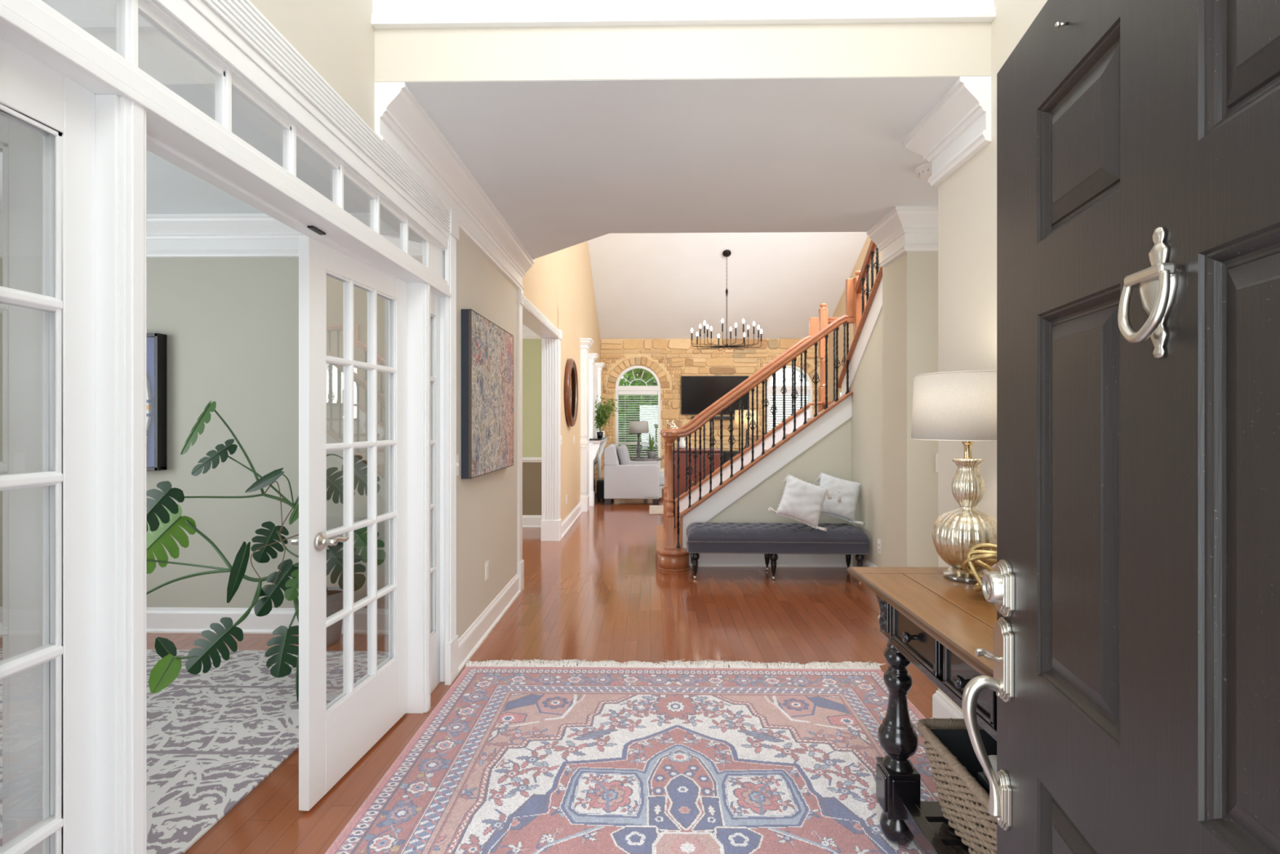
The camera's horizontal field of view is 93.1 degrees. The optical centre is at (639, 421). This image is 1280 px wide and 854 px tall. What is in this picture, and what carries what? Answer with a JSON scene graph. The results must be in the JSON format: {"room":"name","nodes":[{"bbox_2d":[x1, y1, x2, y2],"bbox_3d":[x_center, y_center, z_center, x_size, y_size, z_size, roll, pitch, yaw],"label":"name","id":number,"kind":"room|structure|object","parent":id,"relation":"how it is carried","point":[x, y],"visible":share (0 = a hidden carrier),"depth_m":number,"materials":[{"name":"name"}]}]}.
{"room":"entrance hall","nodes":[
{"label":"entrance hall","id":0,"kind":"room"},
{"bbox_2d":[0,0,370,214],"bbox_3d":[-2.882,-1.365,2.181,3.560,0.069,3.860,0,0,1],"label":"ceiling","id":1,"kind":"structure","parent":0,"point":[171,188],"depth_m":3.05,"materials":[{"name":"white paint"}]},
{"bbox_2d":[0,257,422,608],"bbox_3d":[-2.880,0.025,4.051,3.500,2.710,0.120,0,0,1],"label":"wall","id":2,"kind":"structure","parent":0,"point":[230,326],"depth_m":3.99,"materials":[{"name":"beige paint"}]},
{"bbox_2d":[146,333,166,471],"bbox_3d":[-3.608,-0.130,3.966,0.984,0.894,0.075,0,0,1],"label":"shadow box","id":3,"kind":"object","parent":2,"relation":"attached to","point":[156,342],"visible":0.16,"depth_m":3.97,"materials":[{"name":"black"}]},
{"bbox_2d":[0,606,388,634],"bbox_3d":[-2.824,1.301,3.975,3.375,0.158,0.030,0,0,1],"label":"baseboard","id":4,"kind":"structure","parent":2,"relation":"attached to","point":[159,620],"depth_m":3.97,"materials":[{"name":"white paint"}]},
{"bbox_2d":[248,0,599,639],"bbox_3d":[-1.054,-1.480,6.670,0.180,5.720,12.900,0,0,1],"label":"wall","id":5,"kind":"structure","parent":0,"point":[336,37],"depth_m":3.89,"materials":[{"name":"beige paint"}]},
{"bbox_2d":[0,115,42,853],"bbox_3d":[-1.518,0.355,1.124,0.746,2.029,0.168,0,0,-26],"label":"french door","id":6,"kind":"structure","parent":5,"relation":"in","point":[21,148],"depth_m":1.23,"materials":[{"name":"white paint"}]},
{"bbox_2d":[0,37,94,853],"bbox_3d":[-1.116,0.360,1.080,0.038,2.043,0.280,0,0,1],"label":"french door","id":7,"kind":"structure","parent":5,"relation":"in","point":[34,96],"depth_m":1.16,"materials":[{"name":"white paint"}]},
{"bbox_2d":[0,0,458,853],"bbox_3d":[-1.088,0.130,2.082,0.161,2.500,2.455,0,0,1],"label":"door frame","id":8,"kind":"structure","parent":5,"relation":"attached to","point":[135,113],"depth_m":1.41,"materials":[{"name":"white paint"}]},
{"bbox_2d":[115,0,444,279],"bbox_3d":[-1.066,-0.820,2.080,0.040,0.175,2.282,0,0,1],"label":"window","id":9,"kind":"structure","parent":5,"relation":"in","point":[127,11],"depth_m":1.67,"materials":[{"name":"white paint"}]},
{"bbox_2d":[291,235,407,810],"bbox_3d":[-1.150,0.355,2.504,0.168,2.029,0.746,0,0,5],"label":"french door","id":10,"kind":"structure","parent":5,"relation":"in","point":[334,736],"depth_m":2.40,"materials":[{"name":"white paint"}]},
{"bbox_2d":[430,292,439,693],"bbox_3d":[-1.081,0.360,3.079,0.038,2.043,0.280,0,0,1],"label":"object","id":11,"kind":"structure","parent":5,"relation":"in","point":[434,300],"depth_m":3.15,"materials":[{"name":"white paint"}]},
{"bbox_2d":[374,81,534,290],"bbox_3d":[-0.957,-1.205,3.695,0.118,0.250,2.645,0,0,1],"label":"trim","id":12,"kind":"structure","parent":5,"relation":"attached to","point":[402,122],"depth_m":3.00,"materials":[{"name":"white paint"}]},
{"bbox_2d":[456,453,458,475],"bbox_3d":[-1.014,0.240,3.363,0.016,0.118,0.072,0,0,1],"label":"light switch","id":13,"kind":"object","parent":5,"relation":"attached to","point":[457,455],"visible":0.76,"depth_m":3.37,"materials":[{"name":"white plastic"}]},
{"bbox_2d":[484,560,488,580],"bbox_3d":[-1.007,0.975,3.988,0.008,0.118,0.072,0,0,1],"label":"wall outlet","id":14,"kind":"object","parent":5,"relation":"attached to","point":[486,563],"visible":1,"depth_m":3.98,"materials":[{"name":"white plastic"}]},
{"bbox_2d":[461,309,513,478],"bbox_3d":[-0.981,-0.160,3.983,0.060,0.966,1.060,0,0,1],"label":"abstract painting","id":15,"kind":"object","parent":5,"relation":"attached to","point":[486,348],"visible":1,"depth_m":3.73,"materials":[{"name":"canvas"},{"name":"paint"}]},
{"bbox_2d":[457,573,520,674],"bbox_3d":[-0.993,1.301,4.113,0.030,0.158,1.610,0,0,1],"label":"baseboard","id":16,"kind":"structure","parent":5,"relation":"attached to","point":[477,632],"depth_m":3.91,"materials":[{"name":"white paint"}]},
{"bbox_2d":[516,288,562,591],"bbox_3d":[-1.048,0.152,6.029,0.233,2.455,2.250,0,0,1],"label":"door frame","id":17,"kind":"structure","parent":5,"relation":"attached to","point":[528,314],"depth_m":7.03,"materials":[{"name":"white paint"}]},
{"bbox_2d":[564,358,577,426],"bbox_3d":[-0.902,-0.385,7.987,0.078,0.900,0.900,0,0,1],"label":"round mirror","id":18,"kind":"object","parent":5,"relation":"attached to","point":[571,379],"visible":1,"depth_m":7.83,"materials":[{"name":"brown wood"}]},
{"bbox_2d":[570,367,574,417],"bbox_3d":[-0.913,-0.385,7.987,0.015,0.780,0.780,0,0,1],"label":"mirror glass","id":19,"kind":"object","parent":18,"relation":"attached to","point":[572,376],"depth_m":8.13,"materials":[{"name":"white"}]},
{"bbox_2d":[561,502,582,537],"bbox_3d":[-0.922,1.301,8.197,0.030,0.158,2.240,0,0,1],"label":"baseboard","id":20,"kind":"structure","parent":5,"relation":"attached to","point":[567,522],"depth_m":8.09,"materials":[{"name":"white paint"}]},
{"bbox_2d":[0,488,937,853],"bbox_3d":[-0.188,1.440,6.429,9.800,0.120,13.350,0,0,1],"label":"floor","id":21,"kind":"structure","parent":0,"point":[599,592],"depth_m":4.06,"materials":[{"name":"brown wood"}]},
{"bbox_2d":[0,648,388,853],"bbox_3d":[-2.753,1.375,2.148,2.600,0.010,3.000,0,0,1],"label":"rug","id":22,"kind":"object","parent":21,"relation":"on","point":[213,736],"visible":0.31,"depth_m":2.64,"materials":[{"name":"grey fabric"}]},
{"bbox_2d":[146,400,386,701],"bbox_3d":[-1.979,0.634,3.169,1.014,1.492,1.188,0,0,41],"label":"monstera plant","id":23,"kind":"object","parent":21,"relation":"on","point":[166,669],"visible":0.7,"depth_m":3.10,"materials":[{"name":"green leaves"},{"name":"green plant stems"},{"name":"soil"}]},
{"bbox_2d":[579,337,608,511],"bbox_3d":[-0.762,0.050,10.510,0.270,2.660,2.500,0,0,1],"label":"fireplace","id":24,"kind":"object","parent":21,"relation":"on","point":[592,446],"visible":0.88,"depth_m":9.95,"materials":[{"name":"white paint"}]},
{"bbox_2d":[589,435,608,439],"bbox_3d":[-0.716,0.286,10.824,0.190,0.028,1.820,0,0,1],"label":"mantel shelf","id":25,"kind":"object","parent":24,"relation":"attached to","point":[591,437],"depth_m":10.29,"materials":[{"name":"white wood"}]},
{"bbox_2d":[593,395,620,437],"bbox_3d":[-0.559,-0.090,10.398,0.464,0.724,0.564,0,0,1],"label":"ficus plant","id":26,"kind":"object","parent":24,"relation":"on","point":[601,418],"visible":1,"depth_m":10.33,"materials":[{"name":"green plant"}]},
{"bbox_2d":[596,478,604,500],"bbox_3d":[-0.687,1.200,10.761,0.140,0.360,0.326,0,0,1],"label":"subwoofer","id":27,"kind":"object","parent":21,"relation":"on","point":[600,482],"visible":0.78,"depth_m":10.60,"materials":[{"name":"black plastic"}]},
{"bbox_2d":[597,481,604,497],"bbox_3d":[-0.690,1.190,10.601,0.110,0.280,0.006,0,0,1],"label":"grille","id":28,"kind":"object","parent":27,"relation":"attached to","point":[600,484],"depth_m":10.60,"materials":[{"name":"black"}]},
{"bbox_2d":[324,658,940,853],"bbox_3d":[0.162,1.364,1.856,2.446,0.032,3.280,0,0,1],"label":"rug","id":29,"kind":"object","parent":21,"relation":"on","point":[548,757],"visible":0.94,"depth_m":2.44,"materials":[{"name":"fabric"}]},
{"bbox_2d":[846,566,996,853],"bbox_3d":[1.029,0.949,1.585,0.565,0.842,1.263,0,0,1],"label":"console table","id":30,"kind":"object","parent":29,"relation":"on","point":[934,623],"visible":0.41,"depth_m":1.85,"materials":[{"name":"brown wood"}]},
{"bbox_2d":[898,796,969,853],"bbox_3d":[1.034,1.219,1.632,0.430,0.053,0.700,0,0,1],"label":"shelf","id":31,"kind":"object","parent":30,"relation":"attached to","point":[925,820],"depth_m":1.80,"materials":[{"name":"brown paint"}]},
{"bbox_2d":[910,369,996,583],"bbox_3d":[1.104,0.184,2.041,0.354,0.689,0.354,0,0,-3],"label":"table lamp","id":32,"kind":"object","parent":30,"relation":"on","point":[961,406],"visible":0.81,"depth_m":1.96,"materials":[{"name":"silver glass"}]},
{"bbox_2d":[916,717,996,853],"bbox_3d":[1.059,1.069,1.651,0.399,0.265,0.559,0,0,1],"label":"wicker basket","id":33,"kind":"object","parent":30,"relation":"on","point":[964,801],"visible":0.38,"depth_m":1.75,"materials":[{"name":"beige wicker"}]},
{"bbox_3d":[1.059,1.105,1.652,0.216,0.158,0.330,0,0,1],"label":"bag","id":34,"kind":"object","parent":33,"relation":"in","visible":0},
{"bbox_2d":[977,772,990,791],"bbox_3d":[1.020,1.017,1.702,0.100,0.020,0.090,0,0,1],"label":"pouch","id":35,"kind":"object","parent":34,"relation":"on","point":[981,776],"visible":0.24,"depth_m":1.72,"materials":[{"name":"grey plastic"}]},
{"bbox_2d":[982,755,996,777],"bbox_3d":[1.020,0.986,1.701,0.092,0.044,0.120,0,0,6],"label":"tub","id":36,"kind":"object","parent":35,"relation":"on","point":[993,758],"visible":0.11,"depth_m":1.72,"materials":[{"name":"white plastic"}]},
{"bbox_2d":[961,542,996,594],"bbox_3d":[1.066,0.449,1.823,0.162,0.158,0.136,0,0,-19],"label":"ornament","id":37,"kind":"object","parent":30,"relation":"on","point":[990,557],"visible":0.41,"depth_m":1.82,"materials":[{"name":"gold metal"}]},
{"bbox_2d":[604,443,664,505],"bbox_3d":[-0.041,0.882,10.548,1.100,0.995,1.009,0,0,1],"label":"armchair","id":38,"kind":"object","parent":21,"relation":"on","point":[624,478],"visible":0.92,"depth_m":10.06,"materials":[{"name":"grey fabric"}]},
{"bbox_2d":[617,444,631,464],"bbox_3d":[-0.271,0.620,10.556,0.160,0.440,0.600,-14,0,1],"label":"cushion","id":39,"kind":"object","parent":38,"relation":"on","point":[623,455],"depth_m":10.27,"materials":[{"name":"grey fabric"}]},
{"bbox_2d":[659,471,664,485],"bbox_3d":[0.084,0.980,10.550,0.850,0.200,0.710,0,0,1],"label":"seat cushion","id":40,"kind":"object","parent":38,"relation":"on","point":[661,473],"depth_m":10.19,"materials":[{"name":"grey fabric"}]},
{"bbox_2d":[630,457,662,461],"bbox_3d":[0.111,1.050,12.100,0.670,0.660,0.670,0,0,1],"label":"side table","id":41,"kind":"object","parent":21,"relation":"on","point":[644,459],"visible":0.49,"depth_m":11.84,"materials":[{"name":"grey wood"}]},
{"bbox_2d":[628,421,648,457],"bbox_3d":[-0.029,0.350,12.102,0.400,0.740,0.400,0,0,1],"label":"table lamp","id":42,"kind":"object","parent":41,"relation":"on","point":[635,427],"visible":1,"depth_m":11.96,"materials":[{"name":"grey fabric"}]},
{"bbox_2d":[646,434,656,458],"bbox_3d":[0.235,0.467,11.988,0.183,0.506,0.206,0,0,-31],"label":"cactus","id":43,"kind":"object","parent":41,"relation":"on","point":[651,455],"visible":1,"depth_m":11.94,"materials":[{"name":"green plant"}]},
{"bbox_2d":[648,505,663,514],"bbox_3d":[1.096,1.373,9.482,1.900,0.012,0.920,0,0,1],"label":"area rug","id":44,"kind":"object","parent":21,"relation":"on","point":[653,509],"visible":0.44,"depth_m":9.44,"materials":[{"name":"beige fabric"}]},
{"bbox_2d":[659,467,664,488],"bbox_3d":[0.564,1.145,11.692,0.560,0.470,0.800,0,0,1],"label":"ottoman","id":45,"kind":"object","parent":21,"relation":"on","point":[660,468],"visible":0.02,"depth_m":11.34,"materials":[{"name":"beige fabric"}]},
{"bbox_2d":[672,448,719,521],"bbox_3d":[0.770,0.880,8.587,0.740,1.000,0.501,0,0,1],"label":"base cabinet","id":46,"kind":"object","parent":21,"relation":"on","point":[717,451],"visible":0.34,"depth_m":8.36,"materials":[{"name":"brown wood"}]},
{"bbox_2d":[666,420,685,448],"bbox_3d":[0.514,0.176,8.592,0.271,0.407,0.120,0,0,1],"label":"vase","id":47,"kind":"object","parent":46,"relation":"on","point":[682,443],"visible":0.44,"depth_m":8.55,"materials":[{"name":"white ceramic"}]},
{"bbox_2d":[722,450,741,463],"bbox_3d":[1.970,0.990,12.560,1.500,0.780,0.455,0,0,1],"label":"fireplace","id":48,"kind":"object","parent":21,"relation":"on","point":[726,455],"visible":0.07,"depth_m":12.34,"materials":[{"name":"black"}]},
{"bbox_2d":[655,240,882,571],"bbox_3d":[1.612,-0.455,5.681,2.915,3.670,2.823,0,0,1],"label":"staircase","id":49,"kind":"structure","parent":21,"relation":"on","point":[724,485],"depth_m":5.77,"materials":[{"name":"white paint"}]},
{"bbox_2d":[686,465,693,475],"bbox_3d":[0.476,0.465,5.798,0.063,0.102,0.063,0,0,38],"label":"basket","id":50,"kind":"object","parent":49,"relation":"on","point":[689,473],"depth_m":5.79,"materials":[{"name":"black metal"}]},
{"bbox_2d":[692,449,698,458],"bbox_3d":[0.631,0.367,6.890,0.063,0.102,0.063,0,0,38],"label":"basket","id":51,"kind":"object","parent":49,"relation":"on","point":[695,456],"depth_m":6.88,"materials":[{"name":"black metal"}]},
{"bbox_2d":[706,449,714,460],"bbox_3d":[0.676,0.320,5.794,0.063,0.102,0.063,0,0,38],"label":"basket","id":52,"kind":"object","parent":49,"relation":"on","point":[710,457],"depth_m":5.79,"materials":[{"name":"black metal"}]},
{"bbox_2d":[728,435,735,445],"bbox_3d":[0.876,0.175,5.791,0.063,0.102,0.063,0,0,38],"label":"basket","id":53,"kind":"object","parent":49,"relation":"on","point":[731,437],"depth_m":5.78,"materials":[{"name":"black metal"}]},
{"bbox_2d":[749,419,756,430],"bbox_3d":[1.076,0.029,5.787,0.063,0.102,0.063,0,0,38],"label":"basket","id":54,"kind":"object","parent":49,"relation":"on","point":[753,427],"depth_m":5.78,"materials":[{"name":"black metal"}]},
{"bbox_2d":[769,404,777,415],"bbox_3d":[1.276,-0.116,5.784,0.063,0.102,0.063,0,0,38],"label":"basket","id":55,"kind":"object","parent":49,"relation":"on","point":[773,412],"depth_m":5.78,"materials":[{"name":"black metal"}]},
{"bbox_2d":[791,389,798,399],"bbox_3d":[1.476,-0.261,5.780,0.063,0.102,0.063,0,0,38],"label":"basket","id":56,"kind":"object","parent":49,"relation":"on","point":[794,393],"depth_m":5.77,"materials":[{"name":"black metal"}]},
{"bbox_2d":[798,373,804,382],"bbox_3d":[1.830,-0.505,6.869,0.063,0.102,0.063,0,0,38],"label":"basket","id":57,"kind":"object","parent":49,"relation":"on","point":[801,380],"depth_m":6.86,"materials":[{"name":"black metal"}]},
{"bbox_2d":[812,373,819,384],"bbox_3d":[1.676,-0.407,5.777,0.063,0.102,0.063,0,0,38],"label":"basket","id":58,"kind":"object","parent":49,"relation":"on","point":[815,375],"depth_m":5.77,"materials":[{"name":"black metal"}]},
{"bbox_2d":[833,358,840,368],"bbox_3d":[1.876,-0.552,5.773,0.063,0.102,0.063,0,0,38],"label":"basket","id":59,"kind":"object","parent":49,"relation":"on","point":[837,360],"depth_m":5.76,"materials":[{"name":"black metal"}]},
{"bbox_2d":[863,288,871,295],"bbox_3d":[2.016,-1.152,5.371,0.063,0.068,0.063,0,0,38],"label":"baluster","id":60,"kind":"object","parent":49,"relation":"on","point":[867,289],"depth_m":5.36,"materials":[{"name":"black metal"}]},
{"bbox_2d":[873,261,879,269],"bbox_3d":[2.012,-1.329,5.141,0.063,0.068,0.063,0,0,38],"label":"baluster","id":61,"kind":"object","parent":49,"relation":"on","point":[876,267],"depth_m":5.13,"materials":[{"name":"black metal"}]},
{"bbox_2d":[685,522,869,579],"bbox_3d":[1.206,1.157,5.470,1.566,0.445,0.450,0,0,2],"label":"tufted bench","id":62,"kind":"object","parent":21,"relation":"on","point":[770,540],"visible":0.94,"depth_m":5.27,"materials":[{"name":"fabric"}]},
{"bbox_2d":[768,473,831,531],"bbox_3d":[1.409,0.701,5.339,0.560,0.482,0.208,0,0,7],"label":"throw pillow","id":63,"kind":"object","parent":62,"relation":"on","point":[802,501],"visible":1,"depth_m":5.28,"materials":[{"name":"white fabric"}]},
{"bbox_2d":[816,471,864,524],"bbox_3d":[1.775,0.689,5.516,0.552,0.460,0.196,0,0,6],"label":"throw pillow","id":64,"kind":"object","parent":62,"relation":"on","point":[844,494],"visible":0.76,"depth_m":5.45,"materials":[{"name":"white fabric"}]},
{"bbox_3d":[1.843,1.075,10.469,0.520,0.610,0.520,0,0,1],"label":"end table","id":65,"kind":"object","parent":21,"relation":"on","visible":0},
{"bbox_2d":[733,409,759,448],"bbox_3d":[1.843,0.282,10.469,0.430,0.975,0.430,0,0,1],"label":"table lamp","id":66,"kind":"object","parent":65,"relation":"on","point":[736,411],"visible":0.52,"depth_m":10.31,"materials":[{"name":"beige fabric"}]},
{"bbox_2d":[522,338,541,515],"bbox_3d":[-3.040,0.025,8.049,3.840,2.710,0.130,0,0,1],"label":"wall","id":67,"kind":"structure","parent":0,"point":[531,348],"depth_m":7.97,"materials":[{"name":"green paint"}]},
{"bbox_2d":[522,515,541,527],"bbox_3d":[-2.991,1.301,7.968,3.740,0.158,0.030,0,0,1],"label":"baseboard","id":68,"kind":"structure","parent":67,"relation":"attached to","point":[528,521],"depth_m":7.94,"materials":[{"name":"white paint"}]},
{"bbox_2d":[522,457,541,462],"bbox_3d":[-2.991,0.496,7.968,3.740,0.068,0.030,0,0,1],"label":"chair rail","id":69,"kind":"object","parent":67,"relation":"attached to","point":[524,459],"depth_m":7.94,"materials":[{"name":"white paint"}]},
{"bbox_2d":[522,323,542,338],"bbox_3d":[-2.992,-1.215,7.934,3.740,0.250,0.118,0,0,1],"label":"crown molding","id":70,"kind":"structure","parent":67,"relation":"attached to","point":[527,333],"depth_m":7.94,"materials":[{"name":"white paint"}]},
{"bbox_2d":[385,75,973,259],"bbox_3d":[1.574,-1.455,3.645,5.180,0.250,2.627,0,0,1],"label":"ceiling","id":71,"kind":"structure","parent":0,"point":[564,163],"depth_m":2.96,"materials":[{"name":"white paint"}]},
{"bbox_2d":[915,162,931,180],"bbox_3d":[1.526,-1.305,3.174,0.156,0.050,0.156,0,0,1],"label":"smoke detector","id":72,"kind":"object","parent":71,"relation":"attached to","point":[924,171],"visible":0.41,"depth_m":3.15,"materials":[{"name":"white plastic"}]},
{"bbox_2d":[374,22,991,82],"bbox_3d":[0.157,-2.476,2.418,2.390,2.288,0.130,0,0,1],"label":"wall header","id":73,"kind":"structure","parent":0,"point":[959,49],"depth_m":2.35,"materials":[{"name":"beige paint"}]},
{"bbox_2d":[370,0,995,29],"bbox_3d":[0.156,-2.579,2.336,2.390,2.082,0.034,0,0,1],"label":"trim","id":74,"kind":"structure","parent":73,"relation":"attached to","point":[386,14],"depth_m":2.33,"materials":[{"name":"white paint"}]},
{"bbox_2d":[600,338,820,470],"bbox_3d":[1.529,-0.200,13.085,5.000,3.160,0.220,0,0,1],"label":"wall","id":75,"kind":"structure","parent":0,"point":[649,356],"depth_m":12.99,"materials":[{"name":"beige stone"}]},
{"bbox_2d":[615,365,660,467],"bbox_3d":[-0.042,-0.089,13.068,0.966,2.238,0.190,0,0,1],"label":"window","id":76,"kind":"structure","parent":75,"relation":"in","point":[617,387],"depth_m":13.00,"materials":[{"name":"white paint"}]},
{"bbox_2d":[617,390,657,461],"bbox_3d":[-0.042,0.152,13.048,0.850,1.655,0.060,0,0,1],"label":"window blind","id":77,"kind":"object","parent":76,"relation":"attached to","point":[620,393],"visible":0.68,"depth_m":13.03,"materials":[{"name":"white paint"}]},
{"bbox_2d":[600,337,820,478],"bbox_3d":[1.521,-0.200,12.950,4.758,3.167,0.050,0,0,1],"label":"cladding","id":78,"kind":"object","parent":75,"relation":"attached to","point":[629,346],"visible":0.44,"depth_m":12.95,"materials":[{"name":"beige stone"}]},
{"bbox_2d":[691,416,734,418],"bbox_3d":[1.595,-0.090,12.874,1.000,0.060,0.080,0,0,1],"label":"soundbar","id":79,"kind":"object","parent":78,"relation":"attached to","point":[692,417],"visible":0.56,"depth_m":12.83,"materials":[{"name":"black plastic"}]},
{"bbox_2d":[680,375,749,414],"bbox_3d":[1.596,-0.570,12.916,1.440,0.820,0.066,0,0,1],"label":"television","id":80,"kind":"object","parent":78,"relation":"attached to","point":[698,393],"visible":0.73,"depth_m":12.89,"materials":[{"name":"black"}]},
{"bbox_2d":[766,365,812,431],"bbox_3d":[3.193,-0.089,13.011,0.966,2.238,0.190,0,0,1],"label":"window","id":81,"kind":"structure","parent":75,"relation":"in","point":[809,387],"depth_m":12.94,"materials":[{"name":"white paint"}]},
{"bbox_2d":[768,390,808,431],"bbox_3d":[3.192,0.152,12.991,0.850,1.655,0.060,0,0,1],"label":"window blind","id":82,"kind":"object","parent":81,"relation":"attached to","point":[778,393],"visible":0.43,"depth_m":12.98,"materials":[{"name":"white paint"}]},
{"bbox_2d":[587,231,867,338],"bbox_3d":[1.451,-3.091,8.651,5.000,2.777,8.950,0,0,1],"label":"ceiling","id":83,"kind":"structure","parent":0,"point":[655,285],"depth_m":11.31,"materials":[{"name":"white paint"}]},
{"bbox_2d":[690,249,762,351],"bbox_3d":[1.521,-2.150,10.625,1.184,1.700,1.184,0,0,17],"label":"chandelier","id":84,"kind":"object","parent":83,"relation":"hanging from","point":[726,253],"visible":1,"depth_m":10.60,"materials":[{"name":"brown metal"}]},
{"bbox_2d":[706,417,851,524],"bbox_3d":[1.219,0.640,5.811,1.594,1.440,0.038,0,0,1],"label":"wall","id":85,"kind":"structure","parent":0,"point":[831,455],"depth_m":5.79,"materials":[{"name":"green paint"}]},
{"bbox_2d":[688,553,852,567],"bbox_3d":[1.210,1.301,5.777,1.609,0.158,0.030,0,0,1],"label":"baseboard","id":86,"kind":"structure","parent":85,"relation":"attached to","point":[720,560],"depth_m":5.77,"materials":[{"name":"white paint"}]},
{"bbox_2d":[827,235,880,405],"bbox_3d":[3.886,-1.480,8.629,0.130,5.720,8.810,0,0,1],"label":"wall","id":87,"kind":"structure","parent":0,"point":[840,310],"depth_m":11.67,"materials":[{"name":"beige paint"}]},
{"bbox_2d":[850,309,882,566],"bbox_3d":[2.022,-0.083,5.026,0.040,2.926,1.540,0,0,1],"label":"wall","id":88,"kind":"structure","parent":0,"point":[866,387],"depth_m":5.27,"materials":[{"name":"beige paint"}]},
{"bbox_2d":[864,560,876,566],"bbox_3d":[1.983,1.301,4.816,0.030,0.158,1.100,0,0,1],"label":"baseboard","id":89,"kind":"structure","parent":88,"relation":"attached to","point":[867,563],"depth_m":5.29,"materials":[{"name":"white paint"}]},
{"bbox_2d":[877,538,880,554],"bbox_3d":[1.999,1.040,5.066,0.008,0.118,0.072,0,0,1],"label":"wall outlet","id":90,"kind":"object","parent":88,"relation":"attached to","point":[878,540],"visible":1,"depth_m":5.06,"materials":[{"name":"white plastic"}]},
{"bbox_2d":[882,252,937,567],"bbox_3d":[2.936,0.025,4.037,2.470,2.710,0.405,0,0,1],"label":"wall","id":91,"kind":"structure","parent":0,"point":[910,282],"depth_m":3.86,"materials":[{"name":"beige paint"}]},
{"bbox_2d":[866,205,937,267],"bbox_3d":[2.826,-1.205,3.970,2.488,0.250,0.503,0,0,1],"label":"trim","id":92,"kind":"structure","parent":91,"relation":"attached to","point":[902,230],"depth_m":3.83,"materials":[{"name":"white paint"}]},
{"bbox_2d":[935,453,937,471],"bbox_3d":[1.912,0.260,3.844,0.072,0.118,0.016,0,0,1],"label":"light switch","id":93,"kind":"object","parent":91,"relation":"attached to","point":[936,455],"visible":0.3,"depth_m":3.85,"materials":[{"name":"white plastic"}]},
{"bbox_2d":[937,0,1047,712],"bbox_3d":[1.396,-1.120,1.468,0.120,5.000,2.585,0,0,1],"label":"wall","id":94,"kind":"structure","parent":0,"point":[966,197],"depth_m":2.47,"materials":[{"name":"beige paint"}]},
{"bbox_2d":[930,690,964,718],"bbox_3d":[1.542,1.301,1.531,0.470,0.158,2.515,0,0,1],"label":"baseboard","id":95,"kind":"structure","parent":94,"relation":"attached to","point":[942,708],"depth_m":2.68,"materials":[{"name":"white paint"}]},
{"bbox_3d":[0.117,-1.120,0.113,2.590,5.000,0.170,0,0,1],"label":"wall","id":96,"kind":"structure","parent":0,"visible":0},
{"bbox_2d":[961,0,1279,853],"bbox_3d":[0.582,0.348,0.702,0.122,2.040,0.962,0,0,11],"label":"front door","id":97,"kind":"structure","parent":96,"relation":"in","point":[1133,585],"depth_m":0.73,"materials":[{"name":"black wood"}]},
{"label":"outside","id":98,"kind":"structure","parent":0,"visible":0},
{"bbox_3d":[1.413,1.630,23.629,30.000,0.100,20.700,0,0,1],"label":"lawn","id":99,"kind":"structure","parent":98,"visible":0},
{"bbox_2d":[617,368,657,418],"bbox_3d":[-0.240,-1.956,18.414,4.103,7.072,3.986,0,0,1],"label":"tree","id":100,"kind":"object","parent":99,"relation":"on","point":[646,375],"visible":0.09,"depth_m":17.17,"materials":[{"name":"green plant"}]},
{"bbox_2d":[617,405,657,462],"bbox_3d":[-0.009,0.589,15.379,2.026,2.028,2.092,0,0,1],"label":"shrub","id":101,"kind":"object","parent":99,"relation":"on","point":[620,436],"visible":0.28,"depth_m":14.84,"materials":[{"name":"green plant"}]},
{"bbox_3d":[-2.913,0.025,2.126,3.500,2.710,3.850,0,0,1],"label":"wall","id":102,"kind":"structure","parent":0,"visible":0},
{"bbox_2d":[0,212,422,258],"bbox_3d":[-2.855,-1.205,2.170,3.375,0.250,3.640,0,0,1],"label":"crown molding","id":103,"kind":"structure","parent":102,"relation":"attached to","point":[236,235],"depth_m":3.95,"materials":[{"name":"white paint"}]},
{"bbox_3d":[2.823,0.025,3.284,2.670,2.710,1.335,0,0,1],"label":"wall","id":104,"kind":"structure","parent":0,"visible":0},
{"bbox_2d":[901,75,991,186],"bbox_3d":[2.642,-1.205,2.583,2.808,0.250,0.548,0,0,1],"label":"trim","id":105,"kind":"structure","parent":104,"relation":"attached to","point":[957,126],"depth_m":2.50,"materials":[{"name":"white paint"}]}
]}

